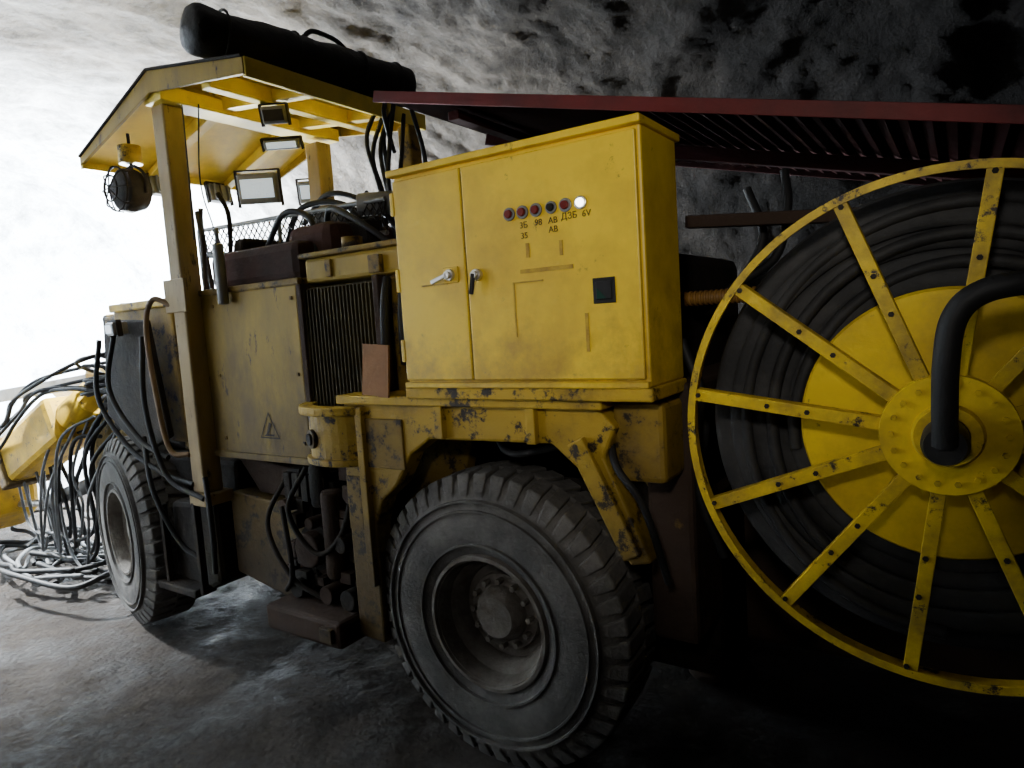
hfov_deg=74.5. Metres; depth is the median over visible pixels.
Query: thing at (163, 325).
panel
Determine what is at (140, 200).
lamp
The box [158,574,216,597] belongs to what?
step
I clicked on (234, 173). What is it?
yoke
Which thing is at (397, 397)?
plate
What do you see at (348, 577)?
clutter
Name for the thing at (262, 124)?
yoke
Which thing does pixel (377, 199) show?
guard rail
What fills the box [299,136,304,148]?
yoke
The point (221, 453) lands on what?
body side panel lip
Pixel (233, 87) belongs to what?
rib
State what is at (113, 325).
lamp
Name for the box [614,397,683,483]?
block
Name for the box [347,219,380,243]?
rack
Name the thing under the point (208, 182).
yoke
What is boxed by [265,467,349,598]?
hoses
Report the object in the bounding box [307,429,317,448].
pin
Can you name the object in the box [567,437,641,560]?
rib
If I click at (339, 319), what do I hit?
radiator fins
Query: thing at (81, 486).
cylinder
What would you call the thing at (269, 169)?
yoke
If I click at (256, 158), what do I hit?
rib
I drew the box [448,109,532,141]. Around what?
purlin
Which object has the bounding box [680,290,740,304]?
coil spring
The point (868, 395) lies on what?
cable reel
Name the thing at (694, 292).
rib
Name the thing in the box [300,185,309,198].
lens
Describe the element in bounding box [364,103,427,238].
cables
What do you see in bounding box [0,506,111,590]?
coil
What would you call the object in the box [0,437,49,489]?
boom sleeve collar
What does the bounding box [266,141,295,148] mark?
lens
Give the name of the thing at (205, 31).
duffel bag
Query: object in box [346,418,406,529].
plates
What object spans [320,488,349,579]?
accumulator
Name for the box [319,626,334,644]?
bracket
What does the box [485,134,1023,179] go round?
steel beam
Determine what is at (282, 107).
led light
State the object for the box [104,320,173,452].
panel
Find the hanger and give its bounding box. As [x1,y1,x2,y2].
[126,133,148,192]
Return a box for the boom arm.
[56,382,107,431]
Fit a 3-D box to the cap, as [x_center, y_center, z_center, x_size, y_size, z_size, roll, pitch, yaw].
[-0.758,-0.668,3.193,0.100,0.055,0.100,0,7,34]
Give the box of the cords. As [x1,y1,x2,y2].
[181,104,213,239]
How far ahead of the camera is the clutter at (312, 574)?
3.42 m
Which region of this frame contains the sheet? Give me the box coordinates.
[392,103,1023,181]
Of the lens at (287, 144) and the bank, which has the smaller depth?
the bank
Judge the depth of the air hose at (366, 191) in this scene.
4.13 m
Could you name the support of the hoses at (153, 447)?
attached to the post at (182, 250)
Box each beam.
[144,88,338,143]
[373,91,1023,124]
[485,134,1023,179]
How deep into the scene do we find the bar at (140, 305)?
4.16 m
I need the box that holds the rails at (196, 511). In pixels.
[159,503,209,595]
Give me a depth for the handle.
3.80 m
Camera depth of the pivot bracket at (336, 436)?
3.04 m
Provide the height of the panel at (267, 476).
0.219 m
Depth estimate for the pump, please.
3.36 m
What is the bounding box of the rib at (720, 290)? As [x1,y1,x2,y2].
[718,289,723,302]
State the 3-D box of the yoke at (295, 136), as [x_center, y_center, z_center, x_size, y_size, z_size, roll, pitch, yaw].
[-1.407,-1.498,4.097,0.224,0.022,0.156,0,7,34]
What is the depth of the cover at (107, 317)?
4.66 m
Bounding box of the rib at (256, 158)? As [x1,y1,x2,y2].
[223,110,379,188]
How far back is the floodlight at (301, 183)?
4.47 m
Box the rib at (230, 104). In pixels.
[148,88,311,175]
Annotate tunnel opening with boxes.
[0,179,144,497]
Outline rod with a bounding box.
[18,500,38,506]
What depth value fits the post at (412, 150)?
4.00 m
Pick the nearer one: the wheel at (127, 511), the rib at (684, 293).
the rib at (684, 293)
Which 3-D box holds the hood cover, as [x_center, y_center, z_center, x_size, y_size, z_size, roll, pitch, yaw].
[-1.142,-0.697,3.771,0.880,0.300,0.660,0,7,34]
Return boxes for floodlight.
[236,172,280,204]
[297,181,309,202]
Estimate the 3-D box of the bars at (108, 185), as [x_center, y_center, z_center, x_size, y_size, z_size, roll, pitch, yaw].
[-2.219,-1.090,3.760,0.258,0.257,0.075,0,7,34]
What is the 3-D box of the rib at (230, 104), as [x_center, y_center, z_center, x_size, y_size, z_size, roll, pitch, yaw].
[-1.663,-1.483,3.864,1.550,0.329,0.060,0,7,34]
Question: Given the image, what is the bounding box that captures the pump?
[295,530,325,567]
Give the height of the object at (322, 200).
0.544 m
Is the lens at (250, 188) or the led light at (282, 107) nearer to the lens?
the led light at (282, 107)
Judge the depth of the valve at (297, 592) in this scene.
3.41 m
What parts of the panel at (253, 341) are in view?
panel top edge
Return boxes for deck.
[475,408,725,486]
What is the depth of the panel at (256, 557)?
3.79 m
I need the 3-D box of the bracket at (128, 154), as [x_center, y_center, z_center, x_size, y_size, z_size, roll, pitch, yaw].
[-2.173,-1.301,3.829,0.120,0.100,0.120,0,7,34]
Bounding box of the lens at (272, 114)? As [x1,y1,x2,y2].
[262,109,283,120]
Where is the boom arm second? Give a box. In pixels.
[53,391,72,396]
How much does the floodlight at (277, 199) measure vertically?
0.186 m
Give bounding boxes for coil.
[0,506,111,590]
[2,530,110,586]
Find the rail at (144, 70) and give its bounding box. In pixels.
[78,53,241,157]
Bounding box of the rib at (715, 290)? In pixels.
[713,289,718,304]
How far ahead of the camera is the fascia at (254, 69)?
3.43 m
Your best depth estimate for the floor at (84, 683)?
3.32 m
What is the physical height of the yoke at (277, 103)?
0.018 m
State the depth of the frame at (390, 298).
3.08 m
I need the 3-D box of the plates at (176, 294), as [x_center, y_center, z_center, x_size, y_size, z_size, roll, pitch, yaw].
[-1.842,-0.484,3.695,0.200,0.180,0.025,0,7,34]
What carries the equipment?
on the deck
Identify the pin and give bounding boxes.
[306,434,311,445]
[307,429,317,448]
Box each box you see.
[306,245,398,283]
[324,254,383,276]
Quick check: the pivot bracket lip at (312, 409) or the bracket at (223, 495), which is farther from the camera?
the bracket at (223, 495)
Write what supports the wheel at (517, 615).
on the floor at (84, 683)
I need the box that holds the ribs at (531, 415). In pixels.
[354,406,539,586]
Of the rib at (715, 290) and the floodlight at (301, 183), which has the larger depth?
the floodlight at (301, 183)
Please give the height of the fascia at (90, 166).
0.075 m
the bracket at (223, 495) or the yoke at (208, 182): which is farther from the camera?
the yoke at (208, 182)
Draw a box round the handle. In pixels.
[143,296,189,457]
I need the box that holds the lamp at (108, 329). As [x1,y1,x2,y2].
[105,325,111,333]
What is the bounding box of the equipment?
[679,253,737,372]
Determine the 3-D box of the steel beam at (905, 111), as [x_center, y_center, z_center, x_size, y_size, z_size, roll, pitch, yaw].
[0.830,-0.913,2.223,3.491,0.914,0.012,0,7,34]
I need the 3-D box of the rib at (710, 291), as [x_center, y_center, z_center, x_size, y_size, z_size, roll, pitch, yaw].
[0.767,-0.333,2.587,0.010,0.058,0.058,0,7,34]
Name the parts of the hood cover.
hood cover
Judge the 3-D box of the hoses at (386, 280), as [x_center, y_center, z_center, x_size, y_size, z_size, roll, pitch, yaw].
[-0.539,-0.216,2.977,0.237,0.522,0.135,0,7,34]
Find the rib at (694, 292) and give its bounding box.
[692,291,698,305]
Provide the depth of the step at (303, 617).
3.23 m
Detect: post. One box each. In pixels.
[151,104,222,492]
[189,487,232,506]
[305,141,334,207]
[398,124,421,166]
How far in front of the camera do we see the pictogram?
3.54 m
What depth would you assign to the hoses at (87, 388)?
4.91 m
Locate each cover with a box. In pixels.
[103,314,114,329]
[212,221,392,286]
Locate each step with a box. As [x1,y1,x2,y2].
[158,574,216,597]
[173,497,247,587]
[267,589,364,648]
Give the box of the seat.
[233,238,284,251]
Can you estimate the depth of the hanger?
3.78 m
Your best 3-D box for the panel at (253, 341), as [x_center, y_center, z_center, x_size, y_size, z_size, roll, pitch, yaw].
[-1.319,-0.071,3.685,0.920,0.935,0.280,0,7,34]
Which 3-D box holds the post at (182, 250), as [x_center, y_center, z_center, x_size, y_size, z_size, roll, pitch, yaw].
[-1.802,-0.446,3.749,0.115,2.130,0.120,0,7,34]
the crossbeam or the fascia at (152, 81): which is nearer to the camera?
the crossbeam
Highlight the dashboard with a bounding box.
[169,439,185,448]
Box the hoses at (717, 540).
[682,168,792,558]
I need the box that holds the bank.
[283,470,338,501]
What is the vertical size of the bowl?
0.220 m
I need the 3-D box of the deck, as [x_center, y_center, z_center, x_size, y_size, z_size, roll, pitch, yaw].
[0.429,0.181,3.488,1.550,0.350,1.200,0,7,34]
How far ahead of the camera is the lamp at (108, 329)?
4.01 m
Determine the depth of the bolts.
3.39 m
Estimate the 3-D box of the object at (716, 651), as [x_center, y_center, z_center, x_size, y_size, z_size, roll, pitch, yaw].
[-0.873,0.758,4.374,4.700,0.800,0.900,0,7,34]
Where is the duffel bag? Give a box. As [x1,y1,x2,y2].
[179,2,416,106]
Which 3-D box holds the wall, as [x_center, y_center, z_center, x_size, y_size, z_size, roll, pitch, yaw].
[-1.396,-0.255,2.685,14.304,4.201,7.499,0,7,34]
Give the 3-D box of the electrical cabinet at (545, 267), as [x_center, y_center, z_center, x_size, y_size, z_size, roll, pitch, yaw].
[0.065,-0.407,2.538,1.069,0.905,0.387,0,7,34]
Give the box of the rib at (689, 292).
[687,291,693,305]
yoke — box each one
[115,320,123,336]
[204,182,210,203]
[205,181,223,184]
[233,168,278,172]
[233,172,241,207]
[258,102,286,105]
[258,106,264,126]
[260,135,300,140]
[260,141,265,151]
[277,169,284,205]
[285,103,291,124]
[295,180,301,205]
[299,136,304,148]
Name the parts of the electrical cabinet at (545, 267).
door, latch handle, latch handle, door sill, lid, door, display frame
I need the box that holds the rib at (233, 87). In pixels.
[201,77,383,135]
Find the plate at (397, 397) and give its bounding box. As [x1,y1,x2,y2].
[336,390,618,409]
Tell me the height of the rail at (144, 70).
0.310 m
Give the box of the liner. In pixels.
[475,441,668,641]
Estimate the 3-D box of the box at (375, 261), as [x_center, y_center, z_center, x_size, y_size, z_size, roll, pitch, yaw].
[-0.674,-0.541,3.040,0.510,0.090,0.030,0,7,34]
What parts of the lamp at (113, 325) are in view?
head lamp fin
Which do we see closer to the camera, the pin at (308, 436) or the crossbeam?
the crossbeam
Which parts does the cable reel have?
hub plate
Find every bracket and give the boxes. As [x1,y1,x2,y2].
[117,143,142,165]
[308,416,357,459]
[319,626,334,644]
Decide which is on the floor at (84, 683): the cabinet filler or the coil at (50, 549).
the coil at (50, 549)
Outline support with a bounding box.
[648,362,745,643]
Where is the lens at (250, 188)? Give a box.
[239,178,274,198]
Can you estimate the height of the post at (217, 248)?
0.320 m
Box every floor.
[0,492,1023,767]
[167,448,256,490]
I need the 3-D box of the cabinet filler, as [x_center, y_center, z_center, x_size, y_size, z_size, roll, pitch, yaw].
[-0.372,-0.238,3.087,0.240,0.540,0.250,0,7,34]
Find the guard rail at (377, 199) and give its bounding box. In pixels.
[197,196,388,285]
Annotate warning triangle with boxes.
[261,413,279,438]
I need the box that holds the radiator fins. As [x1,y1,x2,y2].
[303,282,376,405]
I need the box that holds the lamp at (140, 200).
[110,168,152,212]
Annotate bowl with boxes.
[308,464,329,507]
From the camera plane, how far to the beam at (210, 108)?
3.88 m
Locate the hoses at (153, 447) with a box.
[93,337,217,573]
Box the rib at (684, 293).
[682,292,688,306]
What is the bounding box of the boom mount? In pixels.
[85,368,107,412]
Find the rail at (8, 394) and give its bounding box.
[0,374,84,401]
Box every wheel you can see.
[96,436,195,623]
[385,460,655,767]
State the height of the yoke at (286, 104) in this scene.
0.111 m
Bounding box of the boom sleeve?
[0,396,89,480]
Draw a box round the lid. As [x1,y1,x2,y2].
[298,239,396,259]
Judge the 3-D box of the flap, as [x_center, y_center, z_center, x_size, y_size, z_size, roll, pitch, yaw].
[-0.582,-0.060,2.895,0.032,0.230,0.226,-9,8,-43]
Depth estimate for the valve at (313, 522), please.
3.31 m
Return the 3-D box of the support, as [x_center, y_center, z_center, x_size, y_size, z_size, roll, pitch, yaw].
[0.936,0.410,3.013,0.180,0.980,1.280,0,7,34]
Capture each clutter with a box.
[287,465,356,590]
[287,467,355,586]
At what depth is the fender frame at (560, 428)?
2.71 m
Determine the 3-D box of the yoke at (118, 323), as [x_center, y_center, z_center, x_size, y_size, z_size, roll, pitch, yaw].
[-2.331,-0.330,3.997,0.010,0.097,0.035,1,7,42]
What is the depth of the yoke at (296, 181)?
4.50 m
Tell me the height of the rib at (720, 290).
0.058 m
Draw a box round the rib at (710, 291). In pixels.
[708,290,713,304]
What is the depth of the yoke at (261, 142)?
4.12 m
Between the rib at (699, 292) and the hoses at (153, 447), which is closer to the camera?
the rib at (699, 292)
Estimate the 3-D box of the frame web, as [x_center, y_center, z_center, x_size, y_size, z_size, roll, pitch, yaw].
[0.107,0.527,2.977,1.480,0.900,0.080,0,7,34]
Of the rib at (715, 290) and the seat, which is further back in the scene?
the seat
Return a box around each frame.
[90,417,126,469]
[295,274,394,401]
[307,281,398,389]
[344,404,656,642]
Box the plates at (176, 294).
[163,278,189,312]
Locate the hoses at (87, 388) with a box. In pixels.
[0,352,106,449]
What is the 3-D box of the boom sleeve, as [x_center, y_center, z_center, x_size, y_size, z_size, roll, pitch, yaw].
[-3.850,0.450,5.587,1.016,0.709,0.360,0,6,31]
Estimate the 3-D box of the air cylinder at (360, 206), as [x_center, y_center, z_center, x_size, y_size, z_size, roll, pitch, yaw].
[-0.679,-0.958,3.565,0.273,0.120,0.120,-3,5,5]
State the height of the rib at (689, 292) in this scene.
0.058 m
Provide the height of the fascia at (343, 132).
0.339 m
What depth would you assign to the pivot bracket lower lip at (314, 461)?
3.05 m
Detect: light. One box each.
[103,166,127,211]
[260,105,287,124]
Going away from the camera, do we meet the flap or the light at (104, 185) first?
the flap
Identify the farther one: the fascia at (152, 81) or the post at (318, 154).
the post at (318, 154)
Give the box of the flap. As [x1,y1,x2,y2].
[362,344,389,397]
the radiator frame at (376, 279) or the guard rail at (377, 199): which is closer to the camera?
the radiator frame at (376, 279)
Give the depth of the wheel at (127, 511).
4.24 m
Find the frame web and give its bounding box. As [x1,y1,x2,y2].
[406,406,647,502]
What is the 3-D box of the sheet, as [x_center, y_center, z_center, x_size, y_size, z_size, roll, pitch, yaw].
[1.244,-0.993,2.825,3.501,0.881,1.430,0,7,34]
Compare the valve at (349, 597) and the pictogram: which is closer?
the valve at (349, 597)
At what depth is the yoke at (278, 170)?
4.13 m
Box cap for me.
[341,236,362,246]
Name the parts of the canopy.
front work light, front work light fin, front work light fin, canopy, plate, front work light fin, front work light fin, small led light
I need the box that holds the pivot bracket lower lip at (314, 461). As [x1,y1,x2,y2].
[307,452,358,467]
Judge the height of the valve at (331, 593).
0.090 m
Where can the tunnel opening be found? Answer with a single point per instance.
(59, 281)
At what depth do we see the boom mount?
5.28 m
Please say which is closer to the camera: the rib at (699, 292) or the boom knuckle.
the rib at (699, 292)
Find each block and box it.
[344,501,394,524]
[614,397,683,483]
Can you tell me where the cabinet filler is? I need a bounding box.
[390,274,409,390]
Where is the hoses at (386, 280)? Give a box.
[380,276,405,364]
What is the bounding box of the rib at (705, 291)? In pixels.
[703,290,708,304]
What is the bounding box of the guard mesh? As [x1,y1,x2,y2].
[205,200,387,252]
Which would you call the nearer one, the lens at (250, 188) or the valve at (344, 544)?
the valve at (344, 544)
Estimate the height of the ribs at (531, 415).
0.850 m
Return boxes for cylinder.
[38,480,92,509]
[356,190,392,215]
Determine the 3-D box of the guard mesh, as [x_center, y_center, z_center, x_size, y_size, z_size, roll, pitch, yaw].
[-1.333,-0.885,3.908,1.657,0.193,0.008,0,7,34]
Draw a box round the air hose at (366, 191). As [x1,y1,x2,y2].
[364,190,389,226]
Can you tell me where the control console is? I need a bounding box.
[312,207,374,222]
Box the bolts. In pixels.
[211,296,305,445]
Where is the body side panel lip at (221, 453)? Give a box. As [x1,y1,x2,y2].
[214,450,309,465]
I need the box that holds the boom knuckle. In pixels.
[0,484,38,528]
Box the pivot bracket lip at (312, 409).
[298,401,365,416]
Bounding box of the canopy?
[87,75,352,203]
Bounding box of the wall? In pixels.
[0,0,1023,314]
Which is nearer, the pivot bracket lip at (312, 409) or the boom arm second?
the pivot bracket lip at (312, 409)
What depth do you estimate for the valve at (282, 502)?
3.41 m
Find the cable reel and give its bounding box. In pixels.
[688,158,1023,696]
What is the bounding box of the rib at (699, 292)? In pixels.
[698,290,703,305]
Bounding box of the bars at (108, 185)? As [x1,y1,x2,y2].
[102,166,132,212]
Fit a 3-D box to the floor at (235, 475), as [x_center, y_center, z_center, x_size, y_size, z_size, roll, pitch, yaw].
[-1.696,0.472,4.761,1.100,0.200,1.300,0,7,34]
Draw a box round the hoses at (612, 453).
[496,407,672,585]
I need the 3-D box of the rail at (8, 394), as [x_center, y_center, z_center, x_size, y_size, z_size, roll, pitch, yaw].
[-4.651,0.062,6.549,3.010,0.368,0.100,0,6,32]
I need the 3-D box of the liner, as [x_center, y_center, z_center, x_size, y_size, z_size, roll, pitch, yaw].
[0.163,0.616,3.060,1.120,0.900,0.100,0,7,34]
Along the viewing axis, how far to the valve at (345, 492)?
3.12 m
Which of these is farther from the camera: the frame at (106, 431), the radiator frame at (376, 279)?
the frame at (106, 431)
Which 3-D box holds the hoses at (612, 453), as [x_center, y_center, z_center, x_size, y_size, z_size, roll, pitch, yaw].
[0.204,0.406,2.568,0.812,0.616,0.244,0,7,34]
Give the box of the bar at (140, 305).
[108,298,165,312]
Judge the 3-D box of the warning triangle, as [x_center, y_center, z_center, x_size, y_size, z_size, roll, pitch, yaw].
[-1.275,0.216,3.535,0.165,0.143,0.001,0,7,34]
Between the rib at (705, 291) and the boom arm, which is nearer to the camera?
the rib at (705, 291)
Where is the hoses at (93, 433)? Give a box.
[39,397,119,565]
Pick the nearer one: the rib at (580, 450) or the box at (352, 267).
the rib at (580, 450)
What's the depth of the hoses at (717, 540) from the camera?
2.71 m
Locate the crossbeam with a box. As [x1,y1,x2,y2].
[685,207,856,228]
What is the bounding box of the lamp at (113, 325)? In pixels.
[105,321,128,335]
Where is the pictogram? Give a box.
[265,423,273,435]
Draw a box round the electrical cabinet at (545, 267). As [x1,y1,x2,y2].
[385,112,686,401]
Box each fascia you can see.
[80,57,243,164]
[81,162,235,190]
[242,56,425,130]
[280,122,400,178]
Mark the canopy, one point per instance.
(210, 186)
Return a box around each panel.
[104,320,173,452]
[114,303,187,441]
[198,277,338,457]
[231,485,303,594]
[240,459,297,494]
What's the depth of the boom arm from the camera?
5.12 m
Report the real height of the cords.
0.701 m
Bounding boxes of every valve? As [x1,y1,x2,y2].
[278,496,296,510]
[290,576,311,597]
[304,513,322,529]
[320,580,355,604]
[334,532,352,553]
[340,586,358,610]
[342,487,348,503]
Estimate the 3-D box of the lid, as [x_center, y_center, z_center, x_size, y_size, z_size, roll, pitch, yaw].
[-0.604,-0.641,3.227,0.780,0.025,0.420,0,7,34]

